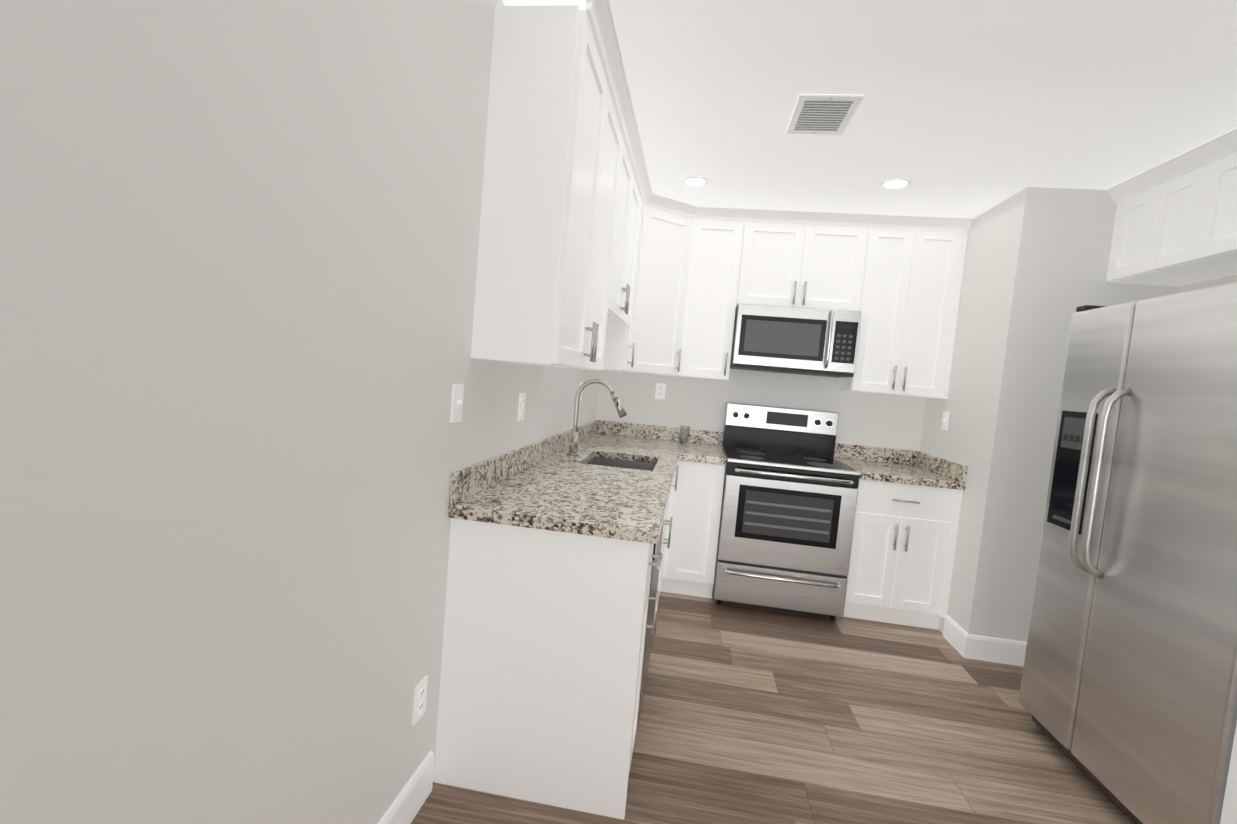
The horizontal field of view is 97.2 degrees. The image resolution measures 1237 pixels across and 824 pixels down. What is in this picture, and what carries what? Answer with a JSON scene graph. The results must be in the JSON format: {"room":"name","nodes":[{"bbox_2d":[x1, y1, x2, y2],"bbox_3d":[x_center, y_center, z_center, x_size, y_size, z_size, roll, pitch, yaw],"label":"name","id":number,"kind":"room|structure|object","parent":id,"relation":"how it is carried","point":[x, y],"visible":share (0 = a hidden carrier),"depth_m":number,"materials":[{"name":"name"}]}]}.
{"room":"kitchen","nodes":[
{"label":"kitchen","id":0,"kind":"room"},
{"bbox_2d":[0,0,599,823],"bbox_3d":[-0.598,-0.033,1.285,0.100,2.500,5.910,5,4,8],"label":"wall","id":1,"kind":"structure","parent":0,"point":[238,262],"depth_m":0.87,"materials":[{"name":"paint"}]},
{"bbox_2d":[378,750,433,823],"bbox_3d":[-0.816,1.214,0.132,0.014,0.130,3.220,5,4,8],"label":"baseboard","id":2,"kind":"structure","parent":1,"relation":"attached to","point":[408,802],"depth_m":1.60,"materials":[{"name":"white wood"}]},
{"bbox_2d":[412,675,427,725],"bbox_3d":[-0.582,0.849,1.607,0.008,0.116,0.072,5,4,8],"label":"outlet","id":3,"kind":"object","parent":1,"relation":"attached to","point":[420,698],"visible":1,"depth_m":1.60,"materials":[{"name":"white plastic"}]},
{"bbox_2d":[450,384,463,422],"bbox_3d":[-0.486,-0.026,1.666,0.018,0.116,0.072,5,4,8],"label":"light switch","id":4,"kind":"object","parent":1,"relation":"attached to","point":[457,402],"visible":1,"depth_m":1.66,"materials":[{"name":"white plastic"}]},
{"bbox_2d":[518,393,525,420],"bbox_3d":[-0.405,-0.021,2.295,0.008,0.116,0.072,5,4,8],"label":"outlet","id":5,"kind":"object","parent":1,"relation":"attached to","point":[521,408],"visible":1,"depth_m":2.28,"materials":[{"name":"white plastic"}]},
{"bbox_2d":[471,0,626,370],"bbox_3d":[-0.221,-0.716,2.129,0.283,1.075,0.907,5,4,8],"label":"upper cabinet","id":6,"kind":"object","parent":1,"relation":"attached to","point":[562,201],"depth_m":1.70,"materials":[{"name":"white wood"}]},
{"bbox_2d":[611,140,642,327],"bbox_3d":[-0.098,-0.902,2.906,0.283,0.785,0.803,5,4,8],"label":"upper cabinet","id":7,"kind":"object","parent":1,"relation":"attached to","point":[632,201],"depth_m":2.94,"materials":[{"name":"white wood"}]},
{"bbox_2d":[596,369,925,457],"bbox_3d":[1.865,0.013,3.877,4.070,2.500,0.100,5,4,8],"label":"wall","id":8,"kind":"structure","parent":0,"point":[881,420],"depth_m":3.94,"materials":[{"name":"paint"}]},
{"bbox_2d":[603,200,706,377],"bbox_3d":[0.195,-0.820,3.727,0.655,1.108,0.574,5,4,8],"label":"upper cabinet","id":9,"kind":"object","parent":8,"relation":"attached to","point":[671,243],"depth_m":3.58,"materials":[{"name":"white wood"}]},
{"bbox_2d":[655,383,665,399],"bbox_3d":[0.310,-0.152,4.033,0.072,0.116,0.008,5,4,8],"label":"outlet","id":10,"kind":"object","parent":8,"relation":"attached to","point":[660,391],"visible":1,"depth_m":4.03,"materials":[{"name":"white plastic"}]},
{"bbox_2d":[691,212,758,380],"bbox_3d":[0.642,-0.758,3.774,0.454,1.055,0.362,5,4,8],"label":"upper cabinet","id":11,"kind":"object","parent":8,"relation":"attached to","point":[704,272],"depth_m":3.63,"materials":[{"name":"white wood"}]},
{"bbox_2d":[751,216,870,315],"bbox_3d":[1.212,-0.958,3.700,0.773,0.550,0.328,5,4,8],"label":"upper cabinet","id":12,"kind":"object","parent":8,"relation":"attached to","point":[819,264],"depth_m":3.53,"materials":[{"name":"white wood"}]},
{"bbox_2d":[730,303,860,377],"bbox_3d":[1.162,-0.473,3.673,0.762,0.414,0.440,5,4,8],"label":"over-the-range microwave","id":13,"kind":"object","parent":12,"relation":"attached to","point":[798,340],"visible":1,"depth_m":3.50,"materials":[{"name":"grey metal"}]},
{"bbox_2d":[838,224,969,398],"bbox_3d":[1.832,-0.646,3.629,0.647,1.055,0.328,5,4,8],"label":"upper cabinet","id":14,"kind":"object","parent":8,"relation":"attached to","point":[908,323],"depth_m":3.47,"materials":[{"name":"white wood"}]},
{"bbox_2d":[411,590,1134,823],"bbox_3d":[1.300,1.426,1.093,4.170,0.050,5.910,5,4,8],"label":"floor","id":15,"kind":"structure","parent":0,"point":[753,714],"depth_m":2.17,"materials":[{"name":"brown wood"}]},
{"bbox_2d":[433,518,656,819],"bbox_3d":[-0.233,0.782,1.820,0.623,0.874,0.267,5,4,8],"label":"base cabinet","id":16,"kind":"object","parent":15,"relation":"on","point":[544,633],"depth_m":1.69,"materials":[{"name":"white wood"}]},
{"bbox_2d":[637,510,665,726],"bbox_3d":[-0.135,0.752,2.284,0.591,0.851,0.675,5,4,8],"label":"dishwasher","id":17,"kind":"object","parent":15,"relation":"on","point":[651,603],"visible":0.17,"depth_m":2.07,"materials":[{"name":"grey"}]},
{"bbox_2d":[649,498,668,634],"bbox_3d":[-0.084,0.829,2.945,0.623,0.660,0.632,5,4,8],"label":"base cabinet","id":18,"kind":"object","parent":15,"relation":"on","point":[660,564],"depth_m":2.85,"materials":[{"name":"white wood"}]},
{"bbox_2d":[669,470,676,533],"bbox_3d":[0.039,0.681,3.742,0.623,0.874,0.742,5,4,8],"label":"base cabinet","id":19,"kind":"object","parent":15,"relation":"on","point":[670,524],"depth_m":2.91,"materials":[{"name":"white wood"}]},
{"bbox_2d":[448,420,683,543],"bbox_3d":[-0.029,0.314,2.857,0.660,0.325,2.473,5,4,8],"label":"countertop","id":20,"kind":"structure","parent":19,"relation":"on","point":[613,479],"depth_m":2.06,"materials":[{"name":"stone"}]},
{"bbox_2d":[567,379,626,455],"bbox_3d":[-0.110,0.034,2.868,0.301,0.415,0.090,5,4,8],"label":"faucet","id":21,"kind":"object","parent":20,"relation":"on","point":[573,445],"visible":1,"depth_m":2.88,"materials":[{"name":"silver metal"}]},
{"bbox_2d":[680,428,726,464],"bbox_3d":[0.567,0.220,3.663,0.283,0.140,0.703,5,4,8],"label":"countertop","id":22,"kind":"structure","parent":19,"relation":"on","point":[704,446],"depth_m":3.79,"materials":[{"name":"stone"}]},
{"bbox_2d":[679,425,690,443],"bbox_3d":[0.473,0.163,3.920,0.076,0.125,0.076,5,4,8],"label":"glass tumbler","id":23,"kind":"object","parent":22,"relation":"on","point":[680,432],"visible":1,"depth_m":3.91,"materials":[{"name":"clear glass"}]},
{"bbox_2d":[660,460,725,597],"bbox_3d":[0.499,0.723,3.717,0.337,0.874,0.668,5,4,8],"label":"base cabinet","id":24,"kind":"object","parent":15,"relation":"on","point":[695,505],"depth_m":3.39,"materials":[{"name":"white wood"}]},
{"bbox_2d":[713,402,859,619],"bbox_3d":[1.051,0.599,3.562,0.764,1.235,0.771,5,4,8],"label":"range","id":25,"kind":"object","parent":15,"relation":"on","point":[786,528],"visible":1,"depth_m":3.27,"materials":[{"name":"grey metal"}]},
{"bbox_2d":[843,479,962,629],"bbox_3d":[1.712,0.838,3.551,0.583,0.874,0.668,5,4,8],"label":"base cabinet","id":26,"kind":"object","parent":15,"relation":"on","point":[904,539],"depth_m":3.22,"materials":[{"name":"white wood"}]},
{"bbox_2d":[834,443,967,489],"bbox_3d":[1.754,0.333,3.506,0.585,0.140,0.693,5,4,8],"label":"countertop","id":27,"kind":"structure","parent":26,"relation":"on","point":[873,463],"depth_m":3.50,"materials":[{"name":"stone"}]},
{"bbox_2d":[1019,282,1236,823],"bbox_3d":[2.101,0.515,1.848,0.864,1.802,0.878,5,4,8],"label":"refrigerator","id":28,"kind":"object","parent":15,"relation":"on","point":[1128,696],"visible":1,"depth_m":1.80,"materials":[{"name":"grey metal"}]},
{"bbox_2d":[502,0,1236,222],"bbox_3d":[1.520,-1.114,0.929,4.170,0.060,5.910,5,4,8],"label":"ceiling","id":29,"kind":"structure","parent":0,"point":[970,108],"depth_m":2.03,"materials":[{"name":"paint"}]},
{"bbox_2d":[682,176,707,186],"bbox_3d":[0.436,-1.315,3.115,0.150,0.008,0.150,5,4,8],"label":"recessed light","id":30,"kind":"object","parent":29,"relation":"in","point":[695,181],"visible":1,"depth_m":3.10,"materials":[{"name":"white"}]},
{"bbox_2d":[786,94,863,134],"bbox_3d":[0.842,-1.222,2.256,0.239,0.011,0.324,5,4,8],"label":"ceiling vent","id":31,"kind":"object","parent":29,"relation":"in","point":[820,114],"visible":1,"depth_m":2.24,"materials":[{"name":"grey metal"}]},
{"bbox_2d":[880,178,910,188],"bbox_3d":[1.470,-1.211,2.898,0.150,0.008,0.150,5,4,8],"label":"recessed light","id":32,"kind":"object","parent":29,"relation":"in","point":[895,183],"visible":0.96,"depth_m":2.89,"materials":[{"name":"white"}]},
{"bbox_2d":[920,187,1177,641],"bbox_3d":[2.475,0.104,3.279,0.850,2.500,0.919,5,4,8],"label":"wall","id":33,"kind":"structure","parent":0,"point":[1035,269],"depth_m":2.89,"materials":[{"name":"paint"}]},
{"bbox_2d":[941,412,948,430],"bbox_3d":[2.063,0.057,3.457,0.018,0.116,0.072,5,4,8],"label":"outlet","id":34,"kind":"object","parent":33,"relation":"attached to","point":[945,420],"visible":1,"depth_m":3.45,"materials":[{"name":"white plastic"}]},
{"bbox_2d":[943,615,1026,665],"bbox_3d":[2.264,1.294,3.023,0.754,0.130,0.258,5,4,8],"label":"baseboard","id":35,"kind":"structure","parent":33,"relation":"attached to","point":[961,641],"depth_m":2.93,"materials":[{"name":"white wood"}]},
{"bbox_2d":[1177,275,1236,292],"bbox_3d":[2.676,0.202,2.035,0.100,2.500,1.493,5,4,8],"label":"wall","id":36,"kind":"structure","parent":0,"point":[1212,283],"depth_m":2.57,"materials":[{"name":"paint"}]},
{"bbox_2d":[1106,128,1236,285],"bbox_3d":[2.522,-0.835,2.003,0.386,0.458,1.489,5,4,8],"label":"upper cabinet","id":37,"kind":"object","parent":36,"relation":"attached to","point":[1175,222],"visible":1,"depth_m":2.40,"materials":[{"name":"white wood"}]},
{"bbox_3d":[2.564,0.244,1.234,1.736,2.500,0.125,5,4,8],"label":"wall","id":38,"kind":"structure","parent":0,"visible":0},
{"bbox_2d":[1220,723,1236,823],"bbox_3d":[1.705,0.163,1.351,0.006,2.498,0.133,5,4,8],"label":"trim","id":39,"kind":"structure","parent":38,"relation":"attached to","point":[1229,813],"depth_m":1.46,"materials":[{"name":"white wood"}]}
]}

